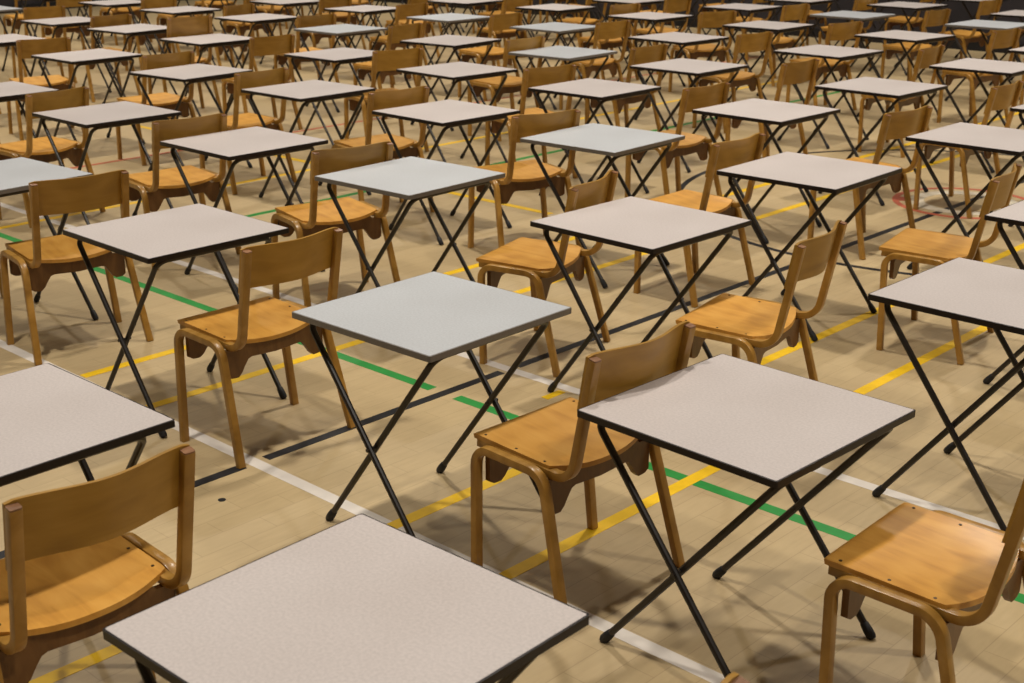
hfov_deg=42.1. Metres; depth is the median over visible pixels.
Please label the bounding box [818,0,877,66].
chair
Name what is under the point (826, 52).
desk
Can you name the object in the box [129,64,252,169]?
desk
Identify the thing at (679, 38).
desk
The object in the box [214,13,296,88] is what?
desk
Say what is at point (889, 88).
desk
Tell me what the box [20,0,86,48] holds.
desk
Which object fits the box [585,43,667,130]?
chair
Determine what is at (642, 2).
desk
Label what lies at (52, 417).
desk
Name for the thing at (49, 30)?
chair
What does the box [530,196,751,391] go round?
desk
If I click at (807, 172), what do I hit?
desk
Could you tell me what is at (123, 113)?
desk
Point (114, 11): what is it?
chair
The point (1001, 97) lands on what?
chair
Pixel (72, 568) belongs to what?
chair
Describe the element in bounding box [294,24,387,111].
desk
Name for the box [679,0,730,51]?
desk
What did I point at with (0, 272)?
chair
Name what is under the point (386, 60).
chair
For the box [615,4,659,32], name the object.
chair
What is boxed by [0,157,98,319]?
desk
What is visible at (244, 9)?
chair
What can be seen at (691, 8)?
desk
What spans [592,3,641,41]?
desk
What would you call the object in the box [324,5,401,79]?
desk
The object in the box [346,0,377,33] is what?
chair
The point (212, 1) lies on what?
desk
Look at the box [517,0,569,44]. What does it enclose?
desk
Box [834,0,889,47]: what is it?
desk
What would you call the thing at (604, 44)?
chair
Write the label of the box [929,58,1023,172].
desk
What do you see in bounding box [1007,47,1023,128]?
desk
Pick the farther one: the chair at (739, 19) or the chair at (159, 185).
the chair at (739, 19)
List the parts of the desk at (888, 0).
leg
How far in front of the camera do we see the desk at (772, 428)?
3.32 m
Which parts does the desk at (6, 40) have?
leg, leg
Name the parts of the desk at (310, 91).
leg, leg, leg, leg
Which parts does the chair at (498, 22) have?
cross rail, leg frame, post, seat, cross rail, backrest, leg frame, post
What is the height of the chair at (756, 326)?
0.787 m
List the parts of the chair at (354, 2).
seat, leg frame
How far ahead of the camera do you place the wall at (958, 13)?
16.78 m
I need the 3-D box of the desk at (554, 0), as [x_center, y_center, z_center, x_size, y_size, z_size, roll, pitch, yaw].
[0.329,-4.398,17.638,0.606,0.699,0.606,17,26,41]
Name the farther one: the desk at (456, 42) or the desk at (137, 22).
the desk at (137, 22)
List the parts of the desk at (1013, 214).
leg, leg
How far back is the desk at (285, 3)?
14.81 m
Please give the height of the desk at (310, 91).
0.699 m
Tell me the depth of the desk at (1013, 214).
5.18 m
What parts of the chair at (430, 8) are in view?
leg frame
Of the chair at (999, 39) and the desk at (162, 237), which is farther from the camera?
the chair at (999, 39)
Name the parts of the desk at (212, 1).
leg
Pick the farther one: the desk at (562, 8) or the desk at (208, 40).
the desk at (562, 8)
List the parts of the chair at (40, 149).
cross rail, leg frame, post, seat, backrest, cross rail, post, leg frame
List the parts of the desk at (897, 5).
leg, leg, leg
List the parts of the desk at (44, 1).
leg, leg, leg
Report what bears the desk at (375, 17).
on the floor
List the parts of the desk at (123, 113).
leg, leg, leg, leg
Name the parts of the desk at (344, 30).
leg, leg, leg, leg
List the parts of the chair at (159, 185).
cross rail, leg frame, post, seat, cross rail, backrest, post, leg frame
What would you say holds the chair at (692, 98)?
on the floor
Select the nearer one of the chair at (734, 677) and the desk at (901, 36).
the chair at (734, 677)
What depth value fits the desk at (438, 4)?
16.67 m
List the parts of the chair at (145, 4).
leg frame, post, cross rail, backrest, leg frame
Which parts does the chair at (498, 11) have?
leg frame, seat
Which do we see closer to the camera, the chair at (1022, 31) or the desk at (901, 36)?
the desk at (901, 36)
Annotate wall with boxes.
[0,0,55,5]
[532,0,1023,43]
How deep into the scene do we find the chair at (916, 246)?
5.71 m
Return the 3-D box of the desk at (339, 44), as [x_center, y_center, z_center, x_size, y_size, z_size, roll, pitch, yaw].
[-2.541,-4.065,16.700,0.606,0.699,0.606,17,26,41]
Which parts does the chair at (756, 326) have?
cross rail, leg frame, seat, post, leg frame, cross rail, backrest, post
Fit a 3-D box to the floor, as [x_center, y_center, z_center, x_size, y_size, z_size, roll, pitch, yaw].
[-2.096,-1.207,9.530,26.000,0.051,20.750,17,25,41]
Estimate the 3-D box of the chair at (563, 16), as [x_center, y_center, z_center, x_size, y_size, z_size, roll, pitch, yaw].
[0.758,-4.298,17.208,0.530,0.787,0.488,-15,24,-36]
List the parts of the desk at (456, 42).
leg, leg, leg, leg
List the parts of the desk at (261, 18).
leg, leg, leg, leg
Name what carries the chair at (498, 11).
on the floor
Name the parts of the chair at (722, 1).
leg frame, seat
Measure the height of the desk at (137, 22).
0.699 m
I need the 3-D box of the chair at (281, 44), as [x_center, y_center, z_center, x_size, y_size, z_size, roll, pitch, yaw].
[-2.058,-2.119,10.896,0.530,0.787,0.488,-18,26,-41]
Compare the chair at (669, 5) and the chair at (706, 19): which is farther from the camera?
the chair at (669, 5)
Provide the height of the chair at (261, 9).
0.787 m
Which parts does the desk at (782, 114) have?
leg, leg, leg, leg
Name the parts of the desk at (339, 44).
leg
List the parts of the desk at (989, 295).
leg, leg, leg, leg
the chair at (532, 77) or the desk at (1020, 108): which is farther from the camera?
the chair at (532, 77)
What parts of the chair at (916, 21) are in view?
cross rail, leg frame, seat, post, cross rail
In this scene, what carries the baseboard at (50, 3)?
attached to the wall at (2, 2)
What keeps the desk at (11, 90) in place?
on the floor
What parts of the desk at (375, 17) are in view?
leg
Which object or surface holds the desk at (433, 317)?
on the floor
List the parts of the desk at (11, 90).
leg, leg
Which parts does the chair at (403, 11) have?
seat, leg frame, cross rail, post, cross rail, backrest, leg frame, post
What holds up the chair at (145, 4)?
on the floor
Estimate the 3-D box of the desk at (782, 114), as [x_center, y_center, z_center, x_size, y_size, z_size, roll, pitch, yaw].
[1.459,-0.999,7.732,0.606,0.699,0.606,18,26,42]
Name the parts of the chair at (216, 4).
leg frame, seat, cross rail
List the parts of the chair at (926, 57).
cross rail, leg frame, post, leg frame, cross rail, backrest, post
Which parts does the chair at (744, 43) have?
cross rail, leg frame, post, seat, cross rail, leg frame, backrest, post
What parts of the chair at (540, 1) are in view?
leg frame, cross rail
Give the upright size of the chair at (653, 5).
0.787 m
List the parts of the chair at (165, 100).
leg frame, post, seat, backrest, cross rail, leg frame, post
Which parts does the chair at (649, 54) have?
cross rail, leg frame, post, cross rail, leg frame, backrest, post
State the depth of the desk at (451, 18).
12.96 m
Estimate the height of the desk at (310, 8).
0.699 m
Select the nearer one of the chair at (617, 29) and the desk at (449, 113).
the desk at (449, 113)
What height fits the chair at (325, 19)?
0.787 m
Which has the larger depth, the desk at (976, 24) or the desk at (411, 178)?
the desk at (976, 24)
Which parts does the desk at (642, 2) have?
leg, leg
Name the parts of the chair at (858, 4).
leg frame, post, leg frame, backrest, post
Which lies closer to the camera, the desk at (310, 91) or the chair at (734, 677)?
the chair at (734, 677)
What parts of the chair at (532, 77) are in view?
cross rail, leg frame, post, seat, backrest, leg frame, post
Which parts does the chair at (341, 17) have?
seat, cross rail, leg frame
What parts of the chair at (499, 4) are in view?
leg frame, cross rail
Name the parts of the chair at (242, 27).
leg frame, cross rail, post, seat, cross rail, leg frame, post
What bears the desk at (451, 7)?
on the floor
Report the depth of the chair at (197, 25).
11.52 m
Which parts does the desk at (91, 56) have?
leg, leg, leg, leg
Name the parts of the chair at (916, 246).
cross rail, leg frame, seat, post, leg frame, backrest, post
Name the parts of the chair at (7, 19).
cross rail, leg frame, seat, post, cross rail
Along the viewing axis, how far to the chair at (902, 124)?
7.17 m
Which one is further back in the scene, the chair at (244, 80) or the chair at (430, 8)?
the chair at (430, 8)
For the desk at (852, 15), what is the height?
0.699 m
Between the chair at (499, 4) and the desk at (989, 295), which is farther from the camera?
the chair at (499, 4)
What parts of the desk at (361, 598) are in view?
leg, leg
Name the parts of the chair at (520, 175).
cross rail, leg frame, post, seat, cross rail, backrest, leg frame, post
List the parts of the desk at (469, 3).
leg, leg, leg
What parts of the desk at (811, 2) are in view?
leg, leg, leg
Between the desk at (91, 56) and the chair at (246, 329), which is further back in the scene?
the desk at (91, 56)
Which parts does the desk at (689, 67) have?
leg, leg, leg, leg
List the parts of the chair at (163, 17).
cross rail, leg frame, seat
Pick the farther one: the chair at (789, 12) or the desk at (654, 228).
the chair at (789, 12)
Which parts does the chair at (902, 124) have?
leg frame, seat, cross rail, post, leg frame, backrest, post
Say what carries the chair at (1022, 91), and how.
on the floor
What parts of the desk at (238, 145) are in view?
leg, leg, leg, leg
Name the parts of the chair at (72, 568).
leg frame, post, post, seat, cross rail, backrest, leg frame, post, post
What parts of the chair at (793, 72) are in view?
cross rail, leg frame, cross rail, post, leg frame, backrest, post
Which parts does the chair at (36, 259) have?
cross rail, leg frame, post, seat, cross rail, backrest, post, leg frame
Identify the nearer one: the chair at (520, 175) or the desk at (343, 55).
the chair at (520, 175)
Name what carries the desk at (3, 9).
on the floor
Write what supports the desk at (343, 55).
on the floor
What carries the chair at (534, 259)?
on the floor
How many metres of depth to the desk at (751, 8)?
13.95 m
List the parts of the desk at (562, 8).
leg, leg, leg, leg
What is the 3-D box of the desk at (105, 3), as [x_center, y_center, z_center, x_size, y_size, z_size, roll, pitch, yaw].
[-4.411,-3.459,14.956,0.606,0.699,0.606,17,25,41]
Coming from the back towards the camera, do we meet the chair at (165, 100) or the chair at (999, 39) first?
the chair at (999, 39)
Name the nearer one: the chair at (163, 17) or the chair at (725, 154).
the chair at (725, 154)
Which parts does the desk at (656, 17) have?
leg, leg, leg, leg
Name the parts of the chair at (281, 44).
cross rail, leg frame, post, backrest, leg frame, post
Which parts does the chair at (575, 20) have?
leg frame, post, seat, post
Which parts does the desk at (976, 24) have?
leg, leg, leg, leg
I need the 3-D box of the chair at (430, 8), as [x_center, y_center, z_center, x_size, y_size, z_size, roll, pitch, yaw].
[-1.200,-4.274,17.160,0.530,0.787,0.488,-16,24,-38]
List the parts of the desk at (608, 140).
leg, leg, leg, leg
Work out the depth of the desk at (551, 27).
12.03 m
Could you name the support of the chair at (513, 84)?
on the floor
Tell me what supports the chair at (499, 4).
on the floor
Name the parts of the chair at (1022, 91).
leg frame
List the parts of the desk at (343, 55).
leg, leg, leg, leg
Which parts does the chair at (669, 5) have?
leg frame, seat, post, backrest, post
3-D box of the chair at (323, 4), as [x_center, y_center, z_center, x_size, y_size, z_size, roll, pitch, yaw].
[-2.040,-3.387,14.588,0.530,0.787,0.488,-17,25,-41]
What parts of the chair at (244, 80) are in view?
leg frame, post, seat, backrest, cross rail, leg frame, post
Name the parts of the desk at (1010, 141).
leg, leg, leg, leg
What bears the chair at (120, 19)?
on the floor
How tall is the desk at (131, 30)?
0.699 m
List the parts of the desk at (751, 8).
leg, leg, leg, leg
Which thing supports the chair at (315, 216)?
on the floor
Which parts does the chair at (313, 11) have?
leg frame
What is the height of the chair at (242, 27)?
0.787 m
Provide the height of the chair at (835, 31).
0.787 m
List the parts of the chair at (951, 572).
cross rail, leg frame, seat, post, leg frame, cross rail, backrest, post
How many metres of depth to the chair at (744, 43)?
10.86 m
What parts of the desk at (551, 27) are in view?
leg, leg, leg, leg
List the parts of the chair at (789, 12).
leg frame, post, seat, cross rail, leg frame, backrest, post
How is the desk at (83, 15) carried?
on the floor
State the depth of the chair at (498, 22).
12.52 m
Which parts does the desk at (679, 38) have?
leg, leg, leg, leg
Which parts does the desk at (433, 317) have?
leg, leg, leg, leg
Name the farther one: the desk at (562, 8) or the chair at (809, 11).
the chair at (809, 11)
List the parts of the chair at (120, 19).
leg frame, post, seat, cross rail, backrest, leg frame, post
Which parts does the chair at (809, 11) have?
leg frame, cross rail, seat, leg frame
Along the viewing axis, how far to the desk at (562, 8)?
13.98 m
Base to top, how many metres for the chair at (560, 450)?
0.787 m
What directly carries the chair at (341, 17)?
on the floor
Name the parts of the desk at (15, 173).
leg, leg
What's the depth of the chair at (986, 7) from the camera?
13.80 m
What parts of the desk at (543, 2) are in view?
leg, leg, leg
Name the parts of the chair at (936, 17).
cross rail, leg frame, post, seat, cross rail, leg frame, backrest, post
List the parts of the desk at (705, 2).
leg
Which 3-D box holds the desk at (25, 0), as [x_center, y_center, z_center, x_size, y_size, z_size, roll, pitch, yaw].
[-6.377,-4.035,16.656,0.606,0.699,0.606,17,25,41]
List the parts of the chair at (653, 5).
leg frame, seat, leg frame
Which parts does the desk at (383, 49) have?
leg, leg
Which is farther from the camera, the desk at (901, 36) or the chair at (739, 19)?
the chair at (739, 19)
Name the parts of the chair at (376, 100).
leg frame, post, seat, backrest, cross rail, leg frame, post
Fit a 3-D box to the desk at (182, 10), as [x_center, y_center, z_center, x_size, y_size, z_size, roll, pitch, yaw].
[-3.471,-3.147,14.040,0.606,0.699,0.606,16,25,40]
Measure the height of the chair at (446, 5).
0.787 m
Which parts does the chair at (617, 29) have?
leg frame, post, seat, cross rail, backrest, leg frame, post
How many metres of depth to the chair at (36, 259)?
5.66 m
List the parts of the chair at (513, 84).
cross rail, leg frame, post, seat, cross rail, backrest, leg frame, post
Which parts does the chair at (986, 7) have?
cross rail, leg frame, seat, cross rail, post, leg frame, backrest, post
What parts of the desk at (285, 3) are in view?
leg, leg, leg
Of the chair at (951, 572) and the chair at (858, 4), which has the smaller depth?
the chair at (951, 572)
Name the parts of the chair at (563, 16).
leg frame, cross rail, leg frame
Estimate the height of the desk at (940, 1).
0.699 m
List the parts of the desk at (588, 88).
leg, leg, leg, leg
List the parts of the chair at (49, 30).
leg frame, cross rail, cross rail, backrest, leg frame, post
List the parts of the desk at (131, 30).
leg, leg, leg, leg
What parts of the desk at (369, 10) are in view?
leg, leg, leg, leg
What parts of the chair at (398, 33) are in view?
seat, cross rail, leg frame, post, cross rail, backrest, leg frame, post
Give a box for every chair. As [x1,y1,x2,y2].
[0,86,105,227]
[0,170,153,365]
[0,272,2,297]
[0,444,195,682]
[3,0,49,51]
[6,37,82,139]
[11,5,76,82]
[41,0,96,65]
[72,13,141,101]
[99,7,152,45]
[116,51,195,165]
[120,113,240,269]
[123,0,180,70]
[148,15,222,118]
[156,0,203,52]
[174,227,355,468]
[194,0,236,33]
[196,3,257,82]
[199,67,296,194]
[222,34,302,129]
[224,0,273,62]
[252,5,295,36]
[271,141,399,306]
[273,5,314,28]
[274,14,339,101]
[298,0,354,70]
[316,0,365,49]
[331,86,433,211]
[344,47,428,151]
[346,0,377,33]
[353,23,422,118]
[369,2,430,83]
[385,0,440,57]
[394,4,442,36]
[431,3,452,25]
[458,12,522,100]
[468,36,545,140]
[468,109,581,247]
[470,321,695,603]
[472,2,514,32]
[476,0,532,67]
[476,170,617,376]
[477,2,523,47]
[485,64,577,177]
[539,0,579,23]
[546,0,592,40]
[556,0,606,47]
[559,20,630,113]
[578,3,640,79]
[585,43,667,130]
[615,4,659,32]
[625,82,730,197]
[628,4,676,48]
[632,0,691,73]
[634,132,765,307]
[668,10,736,92]
[675,220,846,380]
[692,31,773,132]
[698,0,743,36]
[721,0,773,59]
[721,672,749,682]
[725,58,819,157]
[744,3,809,86]
[781,3,830,46]
[786,21,863,109]
[807,105,932,259]
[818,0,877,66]
[819,480,1023,682]
[857,44,944,157]
[876,163,1021,364]
[880,8,950,84]
[884,0,935,59]
[913,80,1023,217]
[937,28,1021,123]
[938,0,1001,78]
[990,29,1023,61]
[1019,59,1023,104]
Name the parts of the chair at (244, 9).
leg frame, post, cross rail, backrest, leg frame, post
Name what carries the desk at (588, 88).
on the floor
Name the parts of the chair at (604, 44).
cross rail, leg frame, seat, post, cross rail, backrest, leg frame, post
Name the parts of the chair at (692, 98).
cross rail, leg frame, post, seat, cross rail, leg frame, backrest, post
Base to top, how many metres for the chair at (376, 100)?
0.787 m
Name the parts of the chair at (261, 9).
leg frame, seat, cross rail, leg frame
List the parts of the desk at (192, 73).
leg, leg, leg, leg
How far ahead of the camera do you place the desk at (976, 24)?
12.17 m
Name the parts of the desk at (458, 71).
leg, leg, leg, leg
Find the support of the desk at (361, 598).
on the floor
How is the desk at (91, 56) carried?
on the floor
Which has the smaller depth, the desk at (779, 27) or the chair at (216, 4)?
the desk at (779, 27)
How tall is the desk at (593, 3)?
0.699 m
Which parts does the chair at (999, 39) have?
leg frame, cross rail, seat, post, cross rail, leg frame, backrest, post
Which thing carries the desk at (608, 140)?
on the floor
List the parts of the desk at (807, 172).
leg, leg, leg, leg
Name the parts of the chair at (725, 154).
leg frame, seat, post, leg frame, cross rail, backrest, post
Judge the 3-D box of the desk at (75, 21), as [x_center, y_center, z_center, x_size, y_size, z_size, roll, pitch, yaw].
[-4.313,-2.768,12.946,0.606,0.699,0.606,17,25,40]
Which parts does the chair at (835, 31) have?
leg frame, post, seat, cross rail, leg frame, backrest, post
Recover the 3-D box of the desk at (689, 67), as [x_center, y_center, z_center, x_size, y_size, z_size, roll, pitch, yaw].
[1.264,-1.637,9.593,0.606,0.699,0.606,17,26,41]
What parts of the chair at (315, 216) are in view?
cross rail, leg frame, post, seat, cross rail, backrest, leg frame, post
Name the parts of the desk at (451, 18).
leg, leg, leg, leg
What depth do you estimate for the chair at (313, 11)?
19.06 m
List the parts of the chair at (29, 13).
leg frame, post, backrest, post, leg frame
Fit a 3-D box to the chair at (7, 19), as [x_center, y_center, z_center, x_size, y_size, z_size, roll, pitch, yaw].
[-5.886,-3.925,16.194,0.530,0.787,0.488,-16,24,-38]
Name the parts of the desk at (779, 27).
leg, leg, leg, leg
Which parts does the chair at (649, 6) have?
leg frame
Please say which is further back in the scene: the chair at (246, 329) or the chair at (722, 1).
the chair at (722, 1)
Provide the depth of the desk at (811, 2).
14.81 m
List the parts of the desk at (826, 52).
leg, leg, leg, leg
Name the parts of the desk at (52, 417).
leg, leg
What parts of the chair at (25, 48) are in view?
leg frame, post, seat, backrest, cross rail, post, leg frame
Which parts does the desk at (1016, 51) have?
leg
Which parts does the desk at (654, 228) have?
leg, leg, leg, leg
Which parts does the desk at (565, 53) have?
leg, leg, leg, leg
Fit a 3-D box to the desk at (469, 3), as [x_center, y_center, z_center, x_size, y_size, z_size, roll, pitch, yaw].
[-0.518,-3.484,14.988,0.606,0.699,0.606,16,25,39]
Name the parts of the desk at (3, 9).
leg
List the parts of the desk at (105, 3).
leg, leg, leg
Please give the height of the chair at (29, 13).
0.787 m
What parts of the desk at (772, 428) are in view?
leg, leg, leg, leg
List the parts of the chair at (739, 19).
leg frame, seat, post, post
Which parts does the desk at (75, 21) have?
leg, leg, leg, leg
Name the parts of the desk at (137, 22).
leg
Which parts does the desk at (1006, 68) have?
leg, leg, leg, leg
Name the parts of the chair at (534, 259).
cross rail, leg frame, seat, post, cross rail, leg frame, backrest, post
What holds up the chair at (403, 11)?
on the floor
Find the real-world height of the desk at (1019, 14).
0.699 m
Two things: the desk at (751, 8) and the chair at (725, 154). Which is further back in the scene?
the desk at (751, 8)
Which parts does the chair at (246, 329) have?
cross rail, leg frame, post, seat, post, cross rail, backrest, leg frame, post, post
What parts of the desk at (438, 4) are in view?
leg, leg, leg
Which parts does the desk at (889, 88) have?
leg, leg, leg, leg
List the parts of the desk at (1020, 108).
leg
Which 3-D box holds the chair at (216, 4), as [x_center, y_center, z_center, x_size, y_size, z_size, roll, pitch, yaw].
[-3.986,-4.559,18.022,0.488,0.787,0.530,16,25,39]
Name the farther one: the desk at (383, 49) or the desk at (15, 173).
the desk at (383, 49)
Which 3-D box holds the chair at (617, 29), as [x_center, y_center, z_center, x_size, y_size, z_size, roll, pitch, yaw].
[0.746,-2.482,11.922,0.530,0.787,0.488,-17,25,-40]
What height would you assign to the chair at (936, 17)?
0.787 m
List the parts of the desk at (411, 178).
leg, leg, leg, leg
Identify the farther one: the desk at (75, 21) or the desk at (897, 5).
the desk at (897, 5)
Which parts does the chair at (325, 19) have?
leg frame, cross rail, post, seat, cross rail, backrest, leg frame, post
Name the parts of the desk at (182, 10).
leg, leg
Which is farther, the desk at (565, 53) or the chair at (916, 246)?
the desk at (565, 53)
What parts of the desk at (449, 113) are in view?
leg, leg, leg, leg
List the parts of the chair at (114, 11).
leg frame, seat, cross rail, leg frame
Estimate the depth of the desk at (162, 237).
4.97 m
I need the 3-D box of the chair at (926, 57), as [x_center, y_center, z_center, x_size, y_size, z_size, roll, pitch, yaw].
[2.922,-1.833,10.010,0.488,0.787,0.530,15,24,37]
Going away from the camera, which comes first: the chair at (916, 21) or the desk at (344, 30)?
the desk at (344, 30)
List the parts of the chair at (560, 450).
cross rail, leg frame, post, seat, post, cross rail, backrest, leg frame, post, post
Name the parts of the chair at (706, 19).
leg frame, cross rail, post, seat, cross rail, backrest, leg frame, post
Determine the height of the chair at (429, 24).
0.787 m
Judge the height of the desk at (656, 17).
0.699 m
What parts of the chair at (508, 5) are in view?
cross rail, leg frame, post, seat, cross rail, backrest, leg frame, post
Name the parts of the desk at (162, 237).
leg, leg, leg, leg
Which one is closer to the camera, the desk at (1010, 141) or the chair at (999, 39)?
the desk at (1010, 141)
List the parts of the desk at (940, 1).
leg, leg, leg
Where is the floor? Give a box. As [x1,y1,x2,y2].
[0,0,1023,682]
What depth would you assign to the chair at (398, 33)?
11.56 m
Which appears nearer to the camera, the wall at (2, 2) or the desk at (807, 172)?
the desk at (807, 172)
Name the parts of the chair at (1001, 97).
cross rail, leg frame, leg frame, cross rail, post, backrest, post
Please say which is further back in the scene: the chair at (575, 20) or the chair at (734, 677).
the chair at (575, 20)
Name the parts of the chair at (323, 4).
leg frame, cross rail, post, cross rail, backrest, leg frame, post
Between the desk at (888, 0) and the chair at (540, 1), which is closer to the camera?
the desk at (888, 0)
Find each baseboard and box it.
[3,0,178,11]
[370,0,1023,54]
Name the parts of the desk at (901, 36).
leg, leg, leg, leg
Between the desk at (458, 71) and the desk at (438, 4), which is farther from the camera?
the desk at (438, 4)
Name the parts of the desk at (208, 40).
leg, leg, leg, leg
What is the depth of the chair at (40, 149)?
7.96 m
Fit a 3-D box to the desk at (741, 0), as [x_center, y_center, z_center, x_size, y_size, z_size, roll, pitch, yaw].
[3.188,-4.114,16.782,0.606,0.699,0.606,18,26,42]
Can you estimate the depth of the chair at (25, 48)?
10.61 m
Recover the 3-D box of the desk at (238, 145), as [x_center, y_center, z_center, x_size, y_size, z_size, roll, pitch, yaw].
[-1.358,-0.688,6.859,0.606,0.699,0.606,17,25,41]
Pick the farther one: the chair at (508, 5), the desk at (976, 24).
the chair at (508, 5)
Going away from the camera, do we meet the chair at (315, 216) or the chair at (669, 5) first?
the chair at (315, 216)
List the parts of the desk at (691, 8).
leg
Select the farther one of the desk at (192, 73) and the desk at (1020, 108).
the desk at (192, 73)
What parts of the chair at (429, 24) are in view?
leg frame, post, seat, backrest, cross rail, post, leg frame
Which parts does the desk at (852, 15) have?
leg, leg, leg, leg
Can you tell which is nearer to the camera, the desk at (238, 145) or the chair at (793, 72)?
the desk at (238, 145)
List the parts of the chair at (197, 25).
leg frame, post, backrest, seat, post, leg frame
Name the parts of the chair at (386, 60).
cross rail, leg frame, post, seat, backrest, leg frame, post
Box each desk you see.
[0,6,22,70]
[0,34,49,120]
[0,81,58,162]
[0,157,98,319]
[0,363,174,486]
[14,0,29,34]
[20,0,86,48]
[20,16,111,92]
[31,48,144,143]
[32,101,181,228]
[63,203,288,437]
[77,6,112,38]
[78,0,151,69]
[86,24,177,103]
[103,514,588,682]
[129,0,188,49]
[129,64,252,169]
[139,6,220,81]
[159,33,256,118]
[160,126,327,291]
[186,0,247,58]
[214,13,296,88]
[241,80,374,203]
[249,0,322,66]
[284,47,386,145]
[285,6,340,47]
[292,271,570,536]
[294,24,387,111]
[308,5,350,23]
[314,156,504,293]
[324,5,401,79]
[355,0,409,50]
[365,0,402,37]
[372,99,520,244]
[396,62,516,162]
[400,35,501,130]
[406,13,489,93]
[427,0,502,63]
[438,4,487,37]
[442,4,486,32]
[508,45,617,149]
[510,22,594,109]
[516,4,595,67]
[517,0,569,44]
[520,123,684,287]
[523,0,555,33]
[528,78,660,195]
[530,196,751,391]
[577,354,915,677]
[589,3,623,21]
[592,0,664,63]
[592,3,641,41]
[607,12,693,86]
[628,32,728,126]
[630,58,748,172]
[659,0,705,34]
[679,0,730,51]
[692,98,840,243]
[702,3,782,70]
[716,152,902,341]
[722,20,814,101]
[741,0,788,36]
[763,0,838,61]
[773,44,883,148]
[809,11,895,81]
[814,77,947,205]
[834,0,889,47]
[854,30,955,116]
[867,1,947,75]
[868,257,1023,530]
[905,122,1023,269]
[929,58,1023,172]
[938,0,1004,59]
[944,20,1023,100]
[983,200,1023,383]
[989,10,1023,85]
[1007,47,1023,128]
[1008,104,1023,226]
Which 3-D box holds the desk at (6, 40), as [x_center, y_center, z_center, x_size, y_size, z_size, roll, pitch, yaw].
[-4.368,-2.238,11.402,0.606,0.699,0.606,17,25,41]

